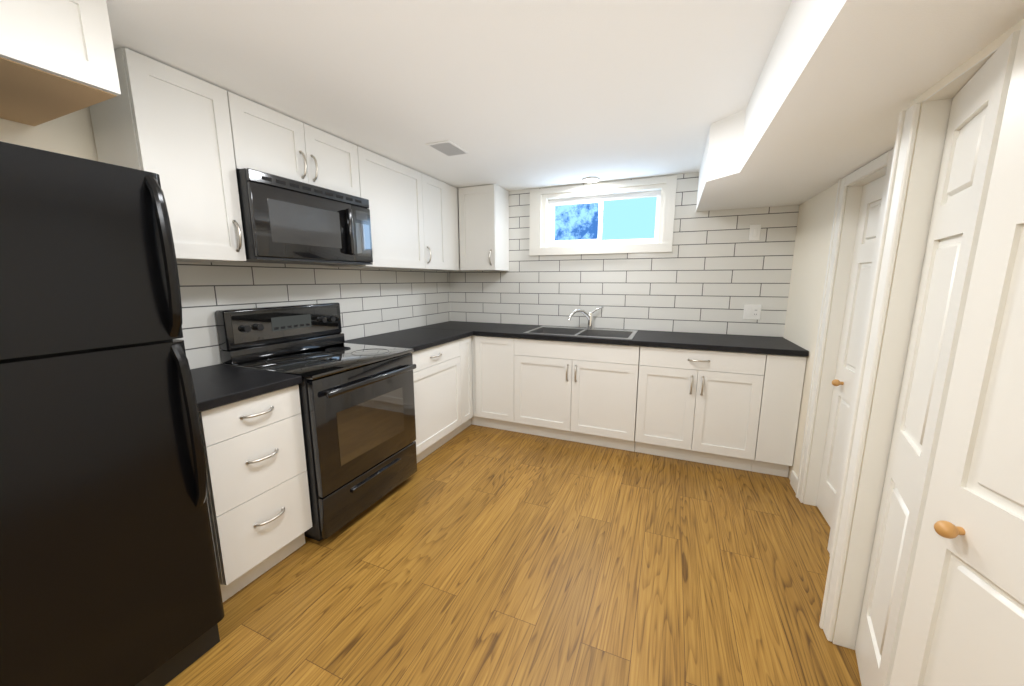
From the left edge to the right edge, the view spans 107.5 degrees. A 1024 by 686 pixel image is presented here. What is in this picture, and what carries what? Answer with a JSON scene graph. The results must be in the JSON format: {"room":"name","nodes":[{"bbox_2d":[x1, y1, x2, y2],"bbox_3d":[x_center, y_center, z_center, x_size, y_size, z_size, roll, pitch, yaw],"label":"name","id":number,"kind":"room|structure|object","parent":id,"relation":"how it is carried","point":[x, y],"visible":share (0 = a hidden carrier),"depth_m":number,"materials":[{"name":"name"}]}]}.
{"room":"kitchen","nodes":[
{"label":"kitchen","id":0,"kind":"room"},
{"bbox_2d":[0,107,97,160],"bbox_3d":[-1.779,-0.021,1.680,0.120,2.200,5.668,4,10,23],"label":"wall","id":1,"kind":"structure","parent":0,"point":[71,134],"depth_m":1.46,"materials":[{"name":"beige paint"}]},
{"bbox_2d":[89,47,245,262],"bbox_3d":[-1.473,-0.746,1.640,0.358,0.753,0.346,4,10,23],"label":"upper cabinet","id":2,"kind":"object","parent":1,"relation":"attached to","point":[170,126],"visible":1,"depth_m":1.55,"materials":[{"name":"white wood"}]},
{"bbox_2d":[227,91,359,196],"bbox_3d":[-1.256,-1.039,2.110,0.358,0.332,0.760,4,10,23],"label":"upper cabinet","id":3,"kind":"object","parent":1,"relation":"attached to","point":[267,140],"visible":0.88,"depth_m":1.97,"materials":[{"name":"white wood"}]},
{"bbox_2d":[236,168,372,265],"bbox_3d":[-1.219,-0.668,2.156,0.438,0.407,0.754,4,10,23],"label":"over-the-range microwave","id":4,"kind":"object","parent":1,"relation":"attached to","point":[287,221],"visible":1,"depth_m":1.97,"materials":[{"name":"black metal"}]},
{"bbox_2d":[177,262,450,369],"bbox_3d":[-1.217,-0.287,2.815,0.008,0.605,2.770,4,10,23],"label":"tile","id":5,"kind":"structure","parent":1,"relation":"attached to","point":[371,302],"depth_m":2.50,"materials":[{"name":"white tile"}]},
{"bbox_2d":[330,146,433,269],"bbox_3d":[-0.982,-0.948,2.830,0.320,0.753,0.728,4,10,23],"label":"upper cabinet","id":6,"kind":"object","parent":1,"relation":"attached to","point":[414,217],"depth_m":2.75,"materials":[{"name":"white wood"}]},
{"bbox_2d":[430,177,449,269],"bbox_3d":[-0.811,-1.016,3.228,0.320,0.753,0.402,4,10,23],"label":"upper cabinet","id":7,"kind":"object","parent":1,"relation":"attached to","point":[439,204],"depth_m":3.26,"materials":[{"name":"white wood"}]},
{"bbox_2d":[427,184,459,270],"bbox_3d":[-0.704,-1.058,3.477,0.320,0.753,0.271,4,10,23],"label":"upper cabinet","id":8,"kind":"object","parent":1,"relation":"attached to","point":[451,192],"depth_m":3.48,"materials":[{"name":"white wood"}]},
{"bbox_2d":[106,0,791,190],"bbox_3d":[-0.068,-1.011,0.776,3.900,0.050,5.668,4,10,23],"label":"ceiling","id":9,"kind":"structure","parent":0,"point":[510,95],"depth_m":1.53,"materials":[{"name":"white paint"}]},
{"bbox_2d":[0,0,120,125],"bbox_3d":[-1.620,-0.862,0.902,0.656,0.278,0.760,4,10,23],"label":"upper cabinet","id":10,"kind":"object","parent":9,"relation":"hanging from","point":[57,59],"visible":1,"depth_m":1.08,"materials":[{"name":"white wood"}]},
{"bbox_2d":[426,140,468,156],"bbox_3d":[-0.416,-1.264,2.448,0.170,0.007,0.260,4,10,23],"label":"ceiling vent","id":11,"kind":"object","parent":9,"relation":"in","point":[447,148],"visible":0.98,"depth_m":2.43,"materials":[{"name":"white plastic"}]},
{"bbox_2d":[582,177,599,182],"bbox_3d":[0.672,-1.389,3.199,0.150,0.013,0.150,4,10,23],"label":"recessed light","id":12,"kind":"object","parent":9,"relation":"in","point":[590,179],"visible":1,"depth_m":3.17,"materials":[{"name":"white plastic"}]},
{"bbox_2d":[165,424,860,685],"bbox_3d":[-0.066,1.213,1.153,3.900,0.060,5.668,4,10,23],"label":"floor","id":13,"kind":"structure","parent":0,"point":[473,555],"depth_m":1.69,"materials":[{"name":"wood"}]},
{"bbox_2d":[0,141,224,685],"bbox_3d":[-1.526,0.344,1.067,0.805,1.684,0.760,4,10,23],"label":"fridge","id":14,"kind":"object","parent":13,"relation":"on","point":[109,575],"visible":1,"depth_m":1.04,"materials":[{"name":"black metal"}]},
{"bbox_2d":[199,385,311,601],"bbox_3d":[-1.356,0.634,1.786,0.638,0.872,0.409,4,10,23],"label":"drawers","id":15,"kind":"object","parent":13,"relation":"on","point":[258,498],"visible":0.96,"depth_m":1.64,"materials":[{"name":"white wood"}]},
{"bbox_2d":[191,364,301,411],"bbox_3d":[-1.372,0.188,1.691,0.625,0.036,0.462,4,10,23],"label":"countertop","id":16,"kind":"structure","parent":15,"relation":"on","point":[217,385],"depth_m":1.66,"materials":[{"name":"laminate"}]},
{"bbox_2d":[215,302,416,540],"bbox_3d":[-1.080,0.385,2.275,0.738,1.200,0.758,4,10,23],"label":"range","id":17,"kind":"object","parent":13,"relation":"on","point":[357,403],"visible":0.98,"depth_m":2.09,"materials":[{"name":"black metal"}]},
{"bbox_2d":[411,339,461,462],"bbox_3d":[-0.835,0.429,2.998,0.638,0.872,0.717,4,10,23],"label":"base cabinet","id":18,"kind":"object","parent":13,"relation":"on","point":[437,391],"visible":0.46,"depth_m":2.90,"materials":[{"name":"white wood"}]},
{"bbox_2d":[455,335,516,434],"bbox_3d":[-0.369,0.322,3.625,1.000,0.872,0.818,4,10,23],"label":"base cabinet","id":19,"kind":"object","parent":13,"relation":"on","point":[487,378],"visible":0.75,"depth_m":3.33,"materials":[{"name":"white wood"}]},
{"bbox_2d":[345,325,474,351],"bbox_3d":[-0.804,-0.035,3.004,0.630,0.036,0.902,4,10,23],"label":"countertop","id":20,"kind":"structure","parent":19,"relation":"on","point":[419,338],"depth_m":2.94,"materials":[{"name":"laminate"}]},
{"bbox_2d":[431,321,808,356],"bbox_3d":[0.604,-0.077,3.244,3.034,0.036,0.628,4,10,23],"label":"countertop","id":21,"kind":"structure","parent":19,"relation":"on","point":[700,341],"depth_m":2.88,"materials":[{"name":"laminate"}]},
{"bbox_2d":[524,326,637,339],"bbox_3d":[0.601,-0.003,3.253,0.879,0.195,0.534,4,10,23],"label":"sink","id":22,"kind":"object","parent":21,"relation":"in","point":[594,332],"visible":0.25,"depth_m":3.34,"materials":[{"name":"silver metal"}]},
{"bbox_2d":[568,306,602,328],"bbox_3d":[0.659,-0.223,3.366,0.272,0.202,0.243,4,10,23],"label":"faucet","id":23,"kind":"object","parent":21,"relation":"on","point":[589,316],"visible":1,"depth_m":3.38,"materials":[{"name":"silver metal"}]},
{"bbox_2d":[514,338,639,451],"bbox_3d":[0.593,0.373,3.319,1.014,0.872,0.638,4,10,23],"label":"base cabinet","id":24,"kind":"object","parent":13,"relation":"on","point":[584,392],"visible":0.98,"depth_m":3.05,"materials":[{"name":"white wood"}]},
{"bbox_2d":[635,346,765,470],"bbox_3d":[1.431,0.432,2.969,0.797,0.872,0.638,4,10,23],"label":"base cabinet","id":25,"kind":"object","parent":13,"relation":"on","point":[697,405],"depth_m":2.71,"materials":[{"name":"white wood"}]},
{"bbox_2d":[751,354,806,476],"bbox_3d":[1.907,0.462,2.790,0.217,0.872,0.600,4,10,23],"label":"cabinet filler","id":26,"kind":"object","parent":13,"relation":"on","point":[783,381],"visible":0.64,"depth_m":2.51,"materials":[{"name":"white wood"}]},
{"bbox_2d":[783,165,886,502],"bbox_3d":[2.120,-0.080,2.010,0.700,2.200,2.008,4,10,23],"label":"wall","id":27,"kind":"structure","parent":0,"point":[811,248],"depth_m":2.44,"materials":[{"name":"beige paint"}]},
{"bbox_2d":[790,470,797,492],"bbox_3d":[1.544,0.992,1.970,0.194,0.100,1.287,4,10,23],"label":"baseboard","id":28,"kind":"structure","parent":27,"relation":"attached to","point":[794,480],"depth_m":2.46,"materials":[{"name":"white paint"}]},
{"bbox_2d":[796,146,894,553],"bbox_3d":[1.743,0.085,1.931,0.133,1.902,0.588,4,10,23],"label":"door frame","id":29,"kind":"structure","parent":27,"relation":"attached to","point":[847,235],"depth_m":2.09,"materials":[{"name":"white paint"}]},
{"bbox_2d":[816,175,884,527],"bbox_3d":[1.753,0.112,1.931,0.082,1.833,0.432,4,10,23],"label":"door leaf","id":30,"kind":"structure","parent":27,"relation":"in","point":[866,230],"depth_m":2.00,"materials":[{"name":"white paint"}]},
{"bbox_2d":[696,0,1023,210],"bbox_3d":[1.078,-0.753,0.300,1.390,0.300,5.418,4,10,23],"label":"ceiling","id":31,"kind":"structure","parent":0,"point":[841,85],"depth_m":1.15,"materials":[{"name":"white paint"}]},
{"bbox_2d":[832,18,1023,641],"bbox_3d":[0.918,0.349,-0.523,0.850,2.200,3.660,4,10,23],"label":"wall","id":32,"kind":"structure","parent":0,"point":[995,44],"depth_m":0.99,"materials":[{"name":"beige paint"}]},
{"bbox_2d":[819,47,998,649],"bbox_3d":[0.963,0.329,0.572,0.133,1.875,1.629,4,10,23],"label":"door frame","id":33,"kind":"structure","parent":32,"relation":"attached to","point":[934,115],"depth_m":1.24,"materials":[{"name":"white paint"}]},
{"bbox_2d":[855,30,1019,685],"bbox_3d":[1.173,0.240,1.078,0.034,1.857,0.366,7,12,35],"label":"door leaf","id":34,"kind":"structure","parent":32,"relation":"in","point":[979,99],"depth_m":1.02,"materials":[{"name":"white paint"}]},
{"bbox_2d":[889,25,1023,685],"bbox_3d":[1.006,0.296,0.747,0.082,1.857,0.366,2,10,10],"label":"door leaf","id":35,"kind":"structure","parent":32,"relation":"in","point":[963,621],"depth_m":0.82,"materials":[{"name":"white paint"}]},
{"bbox_3d":[1.023,-0.325,3.463,3.870,2.200,0.150,4,10,23],"label":"wall","id":36,"kind":"structure","parent":0,"visible":0},
{"bbox_2d":[458,184,508,270],"bbox_3d":[-0.272,-1.079,3.599,0.373,0.753,0.358,4,10,23],"label":"upper cabinet","id":37,"kind":"object","parent":36,"relation":"attached to","point":[484,226],"visible":1,"depth_m":3.48,"materials":[{"name":"white wood"}]},
{"bbox_2d":[529,176,676,255],"bbox_3d":[0.779,-1.111,3.395,1.270,0.602,0.142,4,10,23],"label":"window","id":38,"kind":"structure","parent":36,"relation":"in","point":[633,216],"depth_m":3.39,"materials":[{"name":"white paint"}]},
{"bbox_2d":[449,172,798,336],"bbox_3d":[0.725,-0.760,3.430,3.050,1.330,0.008,4,10,23],"label":"tile","id":39,"kind":"structure","parent":36,"relation":"attached to","point":[714,271],"depth_m":3.22,"materials":[{"name":"white tile"}]},
{"bbox_2d":[743,304,761,319],"bbox_3d":[1.917,-0.247,2.996,0.118,0.118,0.010,4,10,23],"label":"outlet","id":40,"kind":"object","parent":39,"relation":"attached to","point":[753,312],"visible":1,"depth_m":2.99,"materials":[{"name":"white plastic"}]},
{"bbox_2d":[749,224,760,240],"bbox_3d":[1.882,-0.856,2.908,0.072,0.118,0.009,4,10,23],"label":"light switch","id":41,"kind":"object","parent":39,"relation":"attached to","point":[755,231],"visible":1,"depth_m":2.90,"materials":[{"name":"white plastic"}]}
]}

